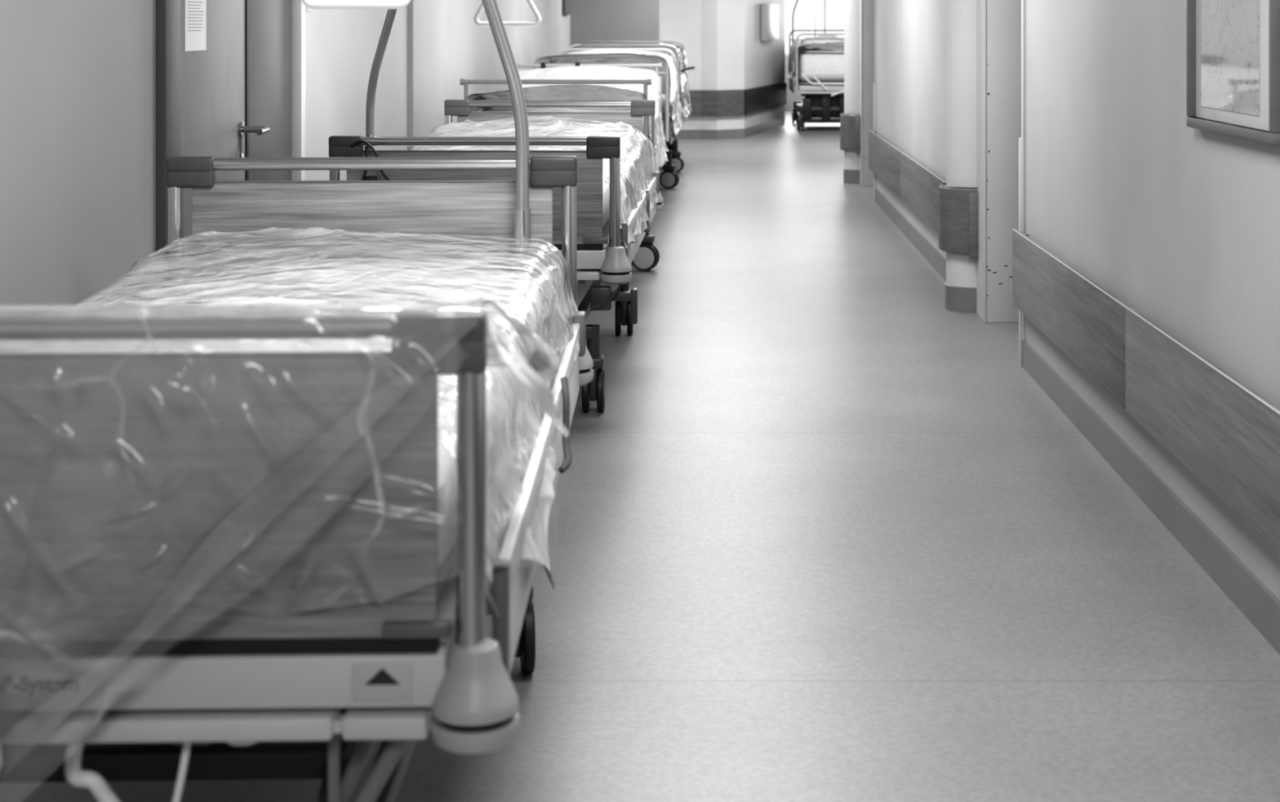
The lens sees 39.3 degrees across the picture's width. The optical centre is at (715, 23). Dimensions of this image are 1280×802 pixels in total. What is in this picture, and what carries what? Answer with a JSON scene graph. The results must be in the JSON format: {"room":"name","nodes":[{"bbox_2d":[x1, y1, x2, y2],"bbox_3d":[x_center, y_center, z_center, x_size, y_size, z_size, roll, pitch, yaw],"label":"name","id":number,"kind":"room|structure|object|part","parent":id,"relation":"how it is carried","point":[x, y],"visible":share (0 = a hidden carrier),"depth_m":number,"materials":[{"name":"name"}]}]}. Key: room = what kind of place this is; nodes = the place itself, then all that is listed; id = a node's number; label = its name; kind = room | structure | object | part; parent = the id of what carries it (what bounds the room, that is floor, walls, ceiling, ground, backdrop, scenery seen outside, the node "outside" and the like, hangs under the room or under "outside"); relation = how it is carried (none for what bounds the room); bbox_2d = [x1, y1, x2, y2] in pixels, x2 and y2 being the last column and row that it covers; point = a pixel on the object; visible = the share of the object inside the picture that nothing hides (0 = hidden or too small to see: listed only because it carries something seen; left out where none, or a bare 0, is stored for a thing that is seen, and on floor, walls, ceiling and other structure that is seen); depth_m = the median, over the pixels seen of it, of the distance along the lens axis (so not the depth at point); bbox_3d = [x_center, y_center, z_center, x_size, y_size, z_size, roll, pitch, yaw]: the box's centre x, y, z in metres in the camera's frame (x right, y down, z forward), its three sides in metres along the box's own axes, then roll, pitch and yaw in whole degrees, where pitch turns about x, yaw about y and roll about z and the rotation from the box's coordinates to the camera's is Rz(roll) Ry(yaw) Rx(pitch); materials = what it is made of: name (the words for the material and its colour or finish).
{"room":"hospital corridor","nodes":[
{"label":"hospital corridor","id":0,"kind":"room"},
{"bbox_2d":[0,0,570,306],"bbox_3d":[-1.710,0.050,8.500,0.180,2.600,23.000,0,0,0],"label":"wall","id":1,"kind":"structure","parent":0,"point":[77,77],"depth_m":4.95,"materials":[{"name":"paint"}]},
{"bbox_2d":[155,0,180,251],"bbox_3d":[-1.645,0.290,6.160,0.050,2.120,1.760,0,0,0],"label":"trim","id":2,"kind":"structure","parent":1,"relation":"attached to","point":[167,11],"depth_m":5.28,"materials":[{"name":"grey metal"}]},
{"bbox_2d":[180,0,270,237],"bbox_3d":[-1.607,0.318,5.853,0.145,2.045,0.835,0,0,0],"label":"door","id":3,"kind":"structure","parent":1,"relation":"in","point":[212,80],"depth_m":5.91,"materials":[{"name":"laminate"}]},
{"bbox_2d":[184,0,206,51],"bbox_3d":[-1.643,-0.083,5.665,0.002,0.335,0.230,0,0,0],"label":"paper","id":4,"kind":"object","parent":3,"relation":"attached to","point":[195,11],"visible":1,"depth_m":5.66,"materials":[{"name":"white paper"}]},
{"bbox_3d":[-1.593,0.415,6.148,0.116,0.153,0.156,0,0,0],"label":"handle","id":5,"kind":"part","parent":3,"relation":"part of","materials":[{"name":"silver metal"}]},
{"bbox_2d":[244,0,248,180],"bbox_3d":[-1.659,0.318,6.285,0.038,2.045,0.030,0,0,0],"label":"door frame","id":6,"kind":"structure","parent":1,"relation":"attached to","point":[246,2],"depth_m":6.27,"materials":[{"name":"black metal"}]},
{"bbox_2d":[248,0,291,180],"bbox_3d":[-1.666,0.318,6.635,0.028,2.045,0.700,0,0,0],"label":"door","id":7,"kind":"structure","parent":1,"relation":"in","point":[269,20],"depth_m":6.65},
{"bbox_2d":[291,0,305,180],"bbox_3d":[-1.643,0.320,7.025,0.055,2.060,0.070,0,0,0],"label":"trim","id":8,"kind":"structure","parent":1,"relation":"attached to","point":[298,8],"depth_m":6.99,"materials":[{"name":"white plastic"}]},
{"bbox_2d":[305,6,312,11],"bbox_3d":[-1.632,-0.095,7.165,0.036,0.090,0.090,0,0,0],"label":"light switch","id":9,"kind":"object","parent":1,"relation":"attached to","point":[307,9],"visible":0.28,"depth_m":7.13,"materials":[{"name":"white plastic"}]},
{"bbox_2d":[562,0,571,14],"bbox_3d":[-1.600,-0.350,19.250,0.040,0.500,0.700,0,0,0],"label":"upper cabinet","id":10,"kind":"object","parent":1,"relation":"attached to","point":[566,4],"visible":1,"depth_m":19.05,"materials":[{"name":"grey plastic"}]},
{"bbox_2d":[570,0,658,45],"bbox_3d":[-1.620,0.050,20.150,1.960,2.600,0.300,0,0,0],"label":"wall","id":11,"kind":"structure","parent":0,"point":[591,20],"depth_m":20.00,"materials":[{"name":"paint"}]},
{"bbox_2d":[0,110,1279,801],"bbox_3d":[2.000,1.400,13.000,12.000,0.100,32.000,0,0,0],"label":"floor","id":12,"kind":"structure","parent":0,"point":[821,531],"depth_m":4.34,"materials":[{"name":"grey laminate"}]},
{"bbox_2d":[0,0,594,801],"bbox_3d":[-0.812,0.177,3.300,1.084,2.346,2.320,0,0,-2],"label":"hospital bed","id":13,"kind":"object","parent":12,"relation":"on","point":[127,562],"visible":0.89,"depth_m":2.20,"materials":[{"name":"metal"}]},
{"bbox_3d":[-1.322,0.582,4.387,0.037,0.373,0.037,0,0,-2],"label":"post","id":14,"kind":"part","parent":13,"relation":"part of","materials":[{"name":"metal"}]},
{"bbox_3d":[-0.783,0.373,2.200,0.800,0.032,0.032,0,0,-2],"label":"rail","id":15,"kind":"part","parent":13,"relation":"part of","materials":[{"name":"metal"}]},
{"bbox_3d":[-0.783,0.583,2.200,0.880,0.345,0.018,0,0,-2],"label":"footboard","id":16,"kind":"part","parent":13,"relation":"part of","materials":[{"name":"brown wood"}]},
{"bbox_3d":[-0.812,0.792,3.300,0.904,0.095,2.224,0,0,-2],"label":"bed frame","id":17,"kind":"part","parent":13,"relation":"part of","materials":[{"name":"metal"}]},
{"bbox_2d":[0,297,568,768],"bbox_3d":[-0.826,0.752,2.341,1.256,0.818,0.589,0,0,0],"label":"plastic sheet","id":18,"kind":"object","parent":13,"relation":"hanging from","point":[501,351],"visible":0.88,"depth_m":2.32,"materials":[{"name":"clear plastic"}]},
{"bbox_2d":[71,226,579,617],"bbox_3d":[-0.793,0.674,3.305,1.125,0.413,2.149,0,0,0],"label":"plastic cover","id":19,"kind":"object","parent":13,"relation":"on","point":[317,265],"visible":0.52,"depth_m":3.64,"materials":[{"name":"white"}]},
{"bbox_3d":[-0.743,-0.145,3.702,0.231,0.229,0.021,0,0,-2],"label":"trapeze handle","id":20,"kind":"part","parent":13,"relation":"part of","materials":[{"name":"white plastic"}]},
{"bbox_3d":[-0.841,0.573,4.399,0.880,0.365,0.018,0,0,-2],"label":"headboard","id":21,"kind":"part","parent":13,"relation":"part of","materials":[{"name":"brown wood"}]},
{"bbox_3d":[-0.841,0.343,4.399,0.800,0.032,0.032,0,0,-2],"label":"rail","id":22,"kind":"part","parent":13,"relation":"part of","materials":[{"name":"metal"}]},
{"bbox_2d":[438,446,455,566],"bbox_3d":[-0.812,0.660,3.300,0.913,0.167,2.095,0,0,0],"label":"mattress","id":23,"kind":"object","parent":13,"relation":"on","point":[446,460],"visible":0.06,"depth_m":2.40,"materials":[{"name":"white fabric"}]},
{"bbox_3d":[-0.302,0.597,2.213,0.037,0.343,0.037,0,0,-2],"label":"post","id":24,"kind":"part","parent":13,"relation":"part of","materials":[{"name":"metal"}]},
{"bbox_3d":[-0.329,0.795,3.302,0.066,0.170,1.980,0,0,-2],"label":"rail","id":25,"kind":"part","parent":13,"relation":"part of","materials":[{"name":"metal"}]},
{"bbox_3d":[-0.360,0.582,4.412,0.037,0.373,0.037,0,0,-2],"label":"post","id":26,"kind":"part","parent":13,"relation":"part of","materials":[{"name":"metal"}]},
{"bbox_2d":[328,0,663,412],"bbox_3d":[-0.802,0.188,7.146,1.100,2.325,2.827,0,0,1],"label":"hospital bed","id":27,"kind":"object","parent":12,"relation":"on","point":[603,257],"visible":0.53,"depth_m":6.14,"materials":[{"name":"metal"}]},
{"bbox_3d":[-1.308,0.612,6.158,0.037,0.313,0.037,0,0,1],"label":"post","id":28,"kind":"part","parent":27,"relation":"part of","materials":[{"name":"metal"}]},
{"bbox_3d":[-1.267,0.599,8.508,0.037,0.338,0.037,0,0,1],"label":"post","id":29,"kind":"part","parent":27,"relation":"part of","materials":[{"name":"metal"}]},
{"bbox_3d":[-0.827,0.403,6.150,0.800,0.032,0.032,0,0,1],"label":"rail","id":30,"kind":"part","parent":27,"relation":"part of","materials":[{"name":"metal"}]},
{"bbox_3d":[-0.827,0.598,6.150,0.880,0.315,0.018,0,0,1],"label":"headboard","id":31,"kind":"part","parent":27,"relation":"part of","materials":[{"name":"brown wood"}]},
{"bbox_3d":[-0.812,-0.104,7.000,0.266,0.229,0.021,0,0,1],"label":"trapeze handle","id":32,"kind":"part","parent":27,"relation":"part of","materials":[{"name":"white plastic"}]},
{"bbox_2d":[411,115,658,248],"bbox_3d":[-0.796,0.611,7.329,1.089,0.405,2.279,0,0,0],"label":"plastic cover","id":33,"kind":"object","parent":27,"relation":"on","point":[637,158],"visible":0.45,"depth_m":7.74,"materials":[{"name":"white"}]},
{"bbox_3d":[-0.786,0.590,8.500,0.880,0.330,0.018,0,0,1],"label":"footboard","id":34,"kind":"part","parent":27,"relation":"part of","materials":[{"name":"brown wood"}]},
{"bbox_3d":[-0.786,0.378,8.500,0.800,0.032,0.032,0,0,1],"label":"rail","id":35,"kind":"part","parent":27,"relation":"part of","materials":[{"name":"metal"}]},
{"bbox_3d":[-0.806,0.792,7.325,0.904,0.095,2.374,0,0,1],"label":"bed frame","id":36,"kind":"part","parent":27,"relation":"part of","materials":[{"name":"metal"}]},
{"bbox_2d":[602,180,608,226],"bbox_3d":[-0.806,0.658,7.325,0.900,0.172,2.240,0,0,0],"label":"mattress","id":37,"kind":"object","parent":27,"relation":"on","point":[605,186],"visible":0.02,"depth_m":6.40,"materials":[{"name":"white fabric"}]},
{"bbox_3d":[-0.346,0.612,6.142,0.037,0.313,0.037,0,0,1],"label":"post","id":38,"kind":"part","parent":27,"relation":"part of","materials":[{"name":"metal"}]},
{"bbox_3d":[-0.324,0.795,7.306,0.066,0.170,2.130,0,0,1],"label":"rail","id":39,"kind":"part","parent":27,"relation":"part of","materials":[{"name":"metal"}]},
{"bbox_3d":[-0.305,0.599,8.491,0.037,0.338,0.037,0,0,1],"label":"post","id":40,"kind":"part","parent":27,"relation":"part of","materials":[{"name":"metal"}]},
{"bbox_2d":[459,62,662,271],"bbox_3d":[-0.864,0.804,10.800,1.100,1.092,2.440,0,0,0],"label":"hospital bed","id":41,"kind":"object","parent":12,"relation":"on","point":[646,257],"visible":0.16,"depth_m":9.60,"materials":[{"name":"metal"}]},
{"bbox_3d":[-0.855,0.546,9.600,1.024,0.507,0.036,0,0,0],"label":"footboard","id":42,"kind":"part","parent":41,"relation":"part of","materials":[{"name":"grey plastic"}]},
{"bbox_2d":[466,65,668,171],"bbox_3d":[-0.849,0.578,10.801,1.099,0.604,2.469,0,0,0],"label":"plastic cover","id":43,"kind":"object","parent":41,"relation":"on","point":[531,91],"visible":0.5,"depth_m":10.49,"materials":[{"name":"white"}]},
{"bbox_3d":[-0.855,0.610,9.600,0.900,0.280,0.012,0,0,0],"label":"panel","id":44,"kind":"part","parent":41,"relation":"part of","materials":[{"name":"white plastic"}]},
{"bbox_3d":[-0.872,0.531,12.000,1.024,0.538,0.036,0,0,0],"label":"headboard","id":45,"kind":"part","parent":41,"relation":"part of","materials":[{"name":"grey plastic"}]},
{"bbox_3d":[-0.863,0.658,10.800,0.882,0.172,2.283,0,0,0],"label":"mattress","id":46,"kind":"object","parent":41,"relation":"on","visible":0},
{"bbox_2d":[526,107,598,111],"bbox_3d":[-0.863,0.550,10.800,0.769,0.069,2.202,0,0,0],"label":"duvet","id":47,"kind":"object","parent":46,"relation":"on","point":[531,109],"visible":0.04,"depth_m":11.15,"materials":[{"name":"white fabric"}]},
{"bbox_2d":[533,48,679,188],"bbox_3d":[-0.829,0.778,14.072,1.060,1.144,2.184,0,0,0],"label":"hospital bed","id":48,"kind":"object","parent":12,"relation":"on","point":[668,179],"visible":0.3,"depth_m":13.00,"materials":[{"name":"metal"}]},
{"bbox_3d":[-0.830,0.533,13.000,0.988,0.634,0.028,0,0,0],"label":"footboard","id":49,"kind":"part","parent":48,"relation":"part of","materials":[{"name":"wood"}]},
{"bbox_2d":[534,48,682,141],"bbox_3d":[-0.818,0.544,14.078,1.087,0.673,2.227,0,0,0],"label":"plastic cover","id":50,"kind":"object","parent":48,"relation":"on","point":[675,105],"visible":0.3,"depth_m":13.28,"materials":[{"name":"white"}]},
{"bbox_3d":[-0.830,0.528,15.150,0.988,0.644,0.028,0,0,0],"label":"headboard","id":51,"kind":"part","parent":48,"relation":"part of","materials":[{"name":"metal"}]},
{"bbox_3d":[-0.830,0.555,13.000,0.880,0.350,0.012,0,0,0],"label":"panel","id":52,"kind":"part","parent":48,"relation":"part of","materials":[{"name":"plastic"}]},
{"bbox_2d":[662,93,665,118],"bbox_3d":[-0.830,0.658,14.075,0.870,0.172,2.030,0,0,0],"label":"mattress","id":53,"kind":"object","parent":48,"relation":"on","point":[663,95],"visible":0.03,"depth_m":13.83,"materials":[{"name":"white fabric"}]},
{"bbox_3d":[-0.830,0.792,14.075,0.904,0.095,2.174,0,0,0],"label":"bed frame","id":54,"kind":"part","parent":48,"relation":"part of","materials":[{"name":"metal"}]},
{"bbox_3d":[-0.347,0.795,14.065,0.066,0.170,1.930,0,0,0],"label":"rail","id":55,"kind":"part","parent":48,"relation":"part of","materials":[{"name":"metal"}]},
{"bbox_2d":[568,40,694,173],"bbox_3d":[-0.754,0.758,16.647,1.165,1.184,2.253,0,0,1],"label":"hospital bed","id":56,"kind":"object","parent":12,"relation":"on","point":[677,160],"visible":0.22,"depth_m":16.20,"materials":[{"name":"metal"}]},
{"bbox_3d":[-0.810,0.513,15.550,0.988,0.674,0.028,0,0,0],"label":"footboard","id":57,"kind":"part","parent":56,"relation":"part of","materials":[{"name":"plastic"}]},
{"bbox_2d":[569,41,692,122],"bbox_3d":[-0.779,0.513,16.651,1.121,0.725,2.282,0,0,0],"label":"plastic cover","id":58,"kind":"object","parent":56,"relation":"on","point":[683,79],"visible":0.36,"depth_m":15.82,"materials":[{"name":"white"}]},
{"bbox_3d":[-0.791,0.508,17.750,0.988,0.684,0.028,0,0,0],"label":"headboard","id":59,"kind":"part","parent":56,"relation":"part of","materials":[{"name":"metal"}]},
{"bbox_3d":[-0.273,0.417,15.799,0.204,0.088,0.029,0,0,31],"label":"lever","id":60,"kind":"part","parent":56,"relation":"part of","materials":[{"name":"grey plastic"}]},
{"bbox_2d":[787,0,844,130],"bbox_3d":[1.500,0.293,23.535,1.032,2.113,2.157,0,0,0],"label":"hospital bed","id":61,"kind":"object","parent":12,"relation":"on","point":[823,102],"visible":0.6,"depth_m":22.56,"materials":[{"name":"metal"}]},
{"bbox_3d":[1.017,0.795,23.540,0.066,0.170,1.880,0,0,0],"label":"rail","id":62,"kind":"part","parent":61,"relation":"part of","materials":[{"name":"metal"}]},
{"bbox_2d":[787,40,844,72],"bbox_3d":[1.505,0.444,23.515,1.088,0.487,2.108,0,0,0],"label":"plastic cover","id":63,"kind":"object","parent":61,"relation":"on","point":[792,55],"visible":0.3,"depth_m":23.29,"materials":[{"name":"white"}]},
{"bbox_3d":[1.500,0.463,24.600,0.988,0.774,0.028,0,0,0],"label":"headboard","id":64,"kind":"part","parent":61,"relation":"part of","materials":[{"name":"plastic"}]},
{"bbox_2d":[794,51,844,82],"bbox_3d":[1.500,0.553,23.550,0.870,0.382,1.980,0,0,0],"label":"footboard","id":65,"kind":"object","parent":61,"relation":"on","point":[807,63],"visible":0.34,"depth_m":22.57,"materials":[{"name":"white fabric"}]},
{"bbox_2d":[799,48,844,53],"bbox_3d":[1.500,0.331,23.550,0.760,0.086,1.900,0,0,0],"label":"duvet","id":66,"kind":"object","parent":65,"relation":"on","point":[816,51],"visible":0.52,"depth_m":22.65,"materials":[{"name":"white fabric"}]},
{"bbox_2d":[800,35,844,51],"bbox_3d":[1.420,0.254,22.760,0.680,0.236,0.340,0,0,0],"label":"pillow","id":67,"kind":"object","parent":66,"relation":"on","point":[823,38],"visible":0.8,"depth_m":22.63,"materials":[{"name":"white fabric"}]},
{"bbox_3d":[1.500,0.792,23.550,0.904,0.095,2.124,0,0,0],"label":"bed frame","id":68,"kind":"part","parent":61,"relation":"part of","materials":[{"name":"metal"}]},
{"bbox_3d":[1.500,0.483,22.500,0.988,0.734,0.028,0,0,0],"label":"footboard","id":69,"kind":"part","parent":61,"relation":"part of","materials":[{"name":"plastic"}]},
{"bbox_2d":[658,0,661,40],"bbox_3d":[-1.320,0.050,20.750,1.360,2.600,0.900,0,0,0],"label":"wall","id":70,"kind":"structure","parent":0,"point":[660,1],"depth_m":20.65,"materials":[{"name":"paint"}]},
{"bbox_2d":[679,89,744,115],"bbox_3d":[-0.155,0.925,20.974,1.039,0.299,0.211,0,0,-11],"label":"guard","id":71,"kind":"object","parent":70,"relation":"attached to","point":[725,102],"visible":0.7,"depth_m":20.95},
{"bbox_2d":[661,0,785,129],"bbox_3d":[0.407,0.050,22.360,0.913,2.600,3.403,0,0,26],"label":"wall","id":72,"kind":"structure","parent":0,"point":[721,39],"depth_m":21.02,"materials":[{"name":"paint"}]},
{"bbox_2d":[673,116,785,139],"bbox_3d":[0.475,1.295,22.301,0.811,0.110,3.405,0,0,28],"label":"baseboard","id":73,"kind":"structure","parent":72,"relation":"attached to","point":[746,132],"depth_m":21.05,"materials":[{"name":"plastic"}]},
{"bbox_2d":[744,81,786,115],"bbox_3d":[0.645,0.925,22.558,0.030,0.299,2.850,0,0,12],"label":"guard","id":74,"kind":"object","parent":72,"relation":"attached to","point":[762,98],"visible":1,"depth_m":22.37,"materials":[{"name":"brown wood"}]},
{"bbox_2d":[760,4,778,40],"bbox_3d":[0.684,-0.020,22.590,0.080,0.460,0.840,0,0,12],"label":"box","id":75,"kind":"object","parent":72,"relation":"attached to","point":[769,12],"visible":1,"depth_m":22.34,"materials":[{"name":"grey plastic"}]},
{"bbox_2d":[785,56,804,110],"bbox_3d":[3.450,0.050,28.075,5.100,2.600,0.150,0,0,0],"label":"wall","id":76,"kind":"structure","parent":0,"point":[791,97],"depth_m":28.00,"materials":[{"name":"paint"}]},
{"bbox_2d":[785,0,816,56],"bbox_3d":[1.948,-0.300,28.050,1.905,1.600,0.060,0,0,0],"label":"window","id":77,"kind":"structure","parent":76,"relation":"in","point":[814,1],"depth_m":28.02,"materials":[{"name":"white plastic"}]},
{"bbox_2d":[843,0,860,183],"bbox_3d":[1.220,0.050,15.250,0.262,2.600,0.262,0,0,0],"label":"pillar","id":78,"kind":"structure","parent":0,"point":[851,171],"depth_m":15.14,"materials":[{"name":"paint"}]},
{"bbox_2d":[840,112,860,153],"bbox_3d":[1.150,0.924,15.240,0.180,0.327,0.370,0,0,0],"label":"guard","id":79,"kind":"object","parent":78,"relation":"attached to","point":[850,124],"visible":0.82,"depth_m":15.11,"materials":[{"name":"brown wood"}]},
{"bbox_2d":[860,0,861,184],"bbox_3d":[1.620,0.050,15.780,0.800,2.600,1.640,0,0,0],"label":"wall","id":80,"kind":"structure","parent":0,"point":[860,0],"depth_m":15.04,"materials":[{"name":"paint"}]},
{"bbox_2d":[861,0,874,186],"bbox_3d":[1.302,0.050,14.953,0.176,2.600,0.034,0,0,0],"label":"trim","id":81,"kind":"structure","parent":80,"relation":"attached to","point":[867,6],"depth_m":14.94,"materials":[{"name":"paint"}]},
{"bbox_2d":[944,0,976,312],"bbox_3d":[1.220,0.050,8.500,0.262,2.600,0.262,0,0,0],"label":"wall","id":82,"kind":"structure","parent":0,"point":[960,286],"depth_m":8.39,"materials":[{"name":"paint"}]},
{"bbox_2d":[938,182,978,258],"bbox_3d":[1.150,0.924,8.490,0.180,0.327,0.370,0,0,0],"label":"guard","id":83,"kind":"object","parent":82,"relation":"attached to","point":[958,206],"visible":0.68,"depth_m":8.36,"materials":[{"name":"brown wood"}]},
{"bbox_2d":[876,0,1279,599],"bbox_3d":[1.620,0.050,5.300,0.800,2.600,16.600,0,0,0],"label":"wall","id":84,"kind":"structure","parent":0,"point":[1178,222],"depth_m":5.24,"materials":[{"name":"grey paint"}]},
{"bbox_2d":[873,0,876,201],"bbox_3d":[1.230,0.050,13.595,0.060,2.600,0.050,0,0,0],"label":"trim","id":85,"kind":"structure","parent":84,"relation":"attached to","point":[875,1],"depth_m":13.57,"materials":[{"name":"paint"}]},
{"bbox_2d":[868,129,946,233],"bbox_3d":[1.192,0.952,11.185,0.056,0.296,4.870,0,0,0],"label":"guard","id":86,"kind":"object","parent":84,"relation":"attached to","point":[917,185],"visible":0.73,"depth_m":10.93,"materials":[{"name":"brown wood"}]},
{"bbox_2d":[875,188,946,280],"bbox_3d":[1.214,1.298,11.100,0.012,0.105,5.000,0,0,0],"label":"baseboard","id":87,"kind":"structure","parent":84,"relation":"attached to","point":[931,254],"depth_m":10.91,"materials":[{"name":"plastic"}]},
{"bbox_2d":[982,0,1021,322],"bbox_3d":[1.302,0.050,8.113,0.176,2.600,0.034,0,0,0],"label":"trim","id":88,"kind":"structure","parent":84,"relation":"attached to","point":[1002,19],"depth_m":8.10,"materials":[{"name":"paint"}]},
{"bbox_2d":[1018,0,1026,366],"bbox_3d":[1.230,0.050,7.065,0.060,2.600,0.050,0,0,0],"label":"trim","id":89,"kind":"structure","parent":84,"relation":"attached to","point":[1022,141],"depth_m":7.04,"materials":[{"name":"paint"}]},
{"bbox_2d":[1012,228,1279,555],"bbox_3d":[1.192,0.952,2.065,0.056,0.296,9.930,0,0,0],"label":"guard","id":90,"kind":"object","parent":84,"relation":"attached to","point":[1225,433],"visible":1,"depth_m":4.63,"materials":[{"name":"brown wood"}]},
{"bbox_2d":[1022,339,1279,654],"bbox_3d":[1.214,1.298,2.035,0.012,0.105,10.070,0,0,0],"label":"baseboard","id":91,"kind":"structure","parent":84,"relation":"attached to","point":[1258,603],"depth_m":4.77,"materials":[{"name":"plastic"}]},
{"bbox_2d":[1186,0,1279,145],"bbox_3d":[1.205,-0.120,4.180,0.030,0.760,0.700,0,0,0],"label":"framed picture","id":92,"kind":"object","parent":84,"relation":"attached to","point":[1233,46],"visible":1,"depth_m":4.17,"materials":[{"name":"grey plastic"}]}
]}

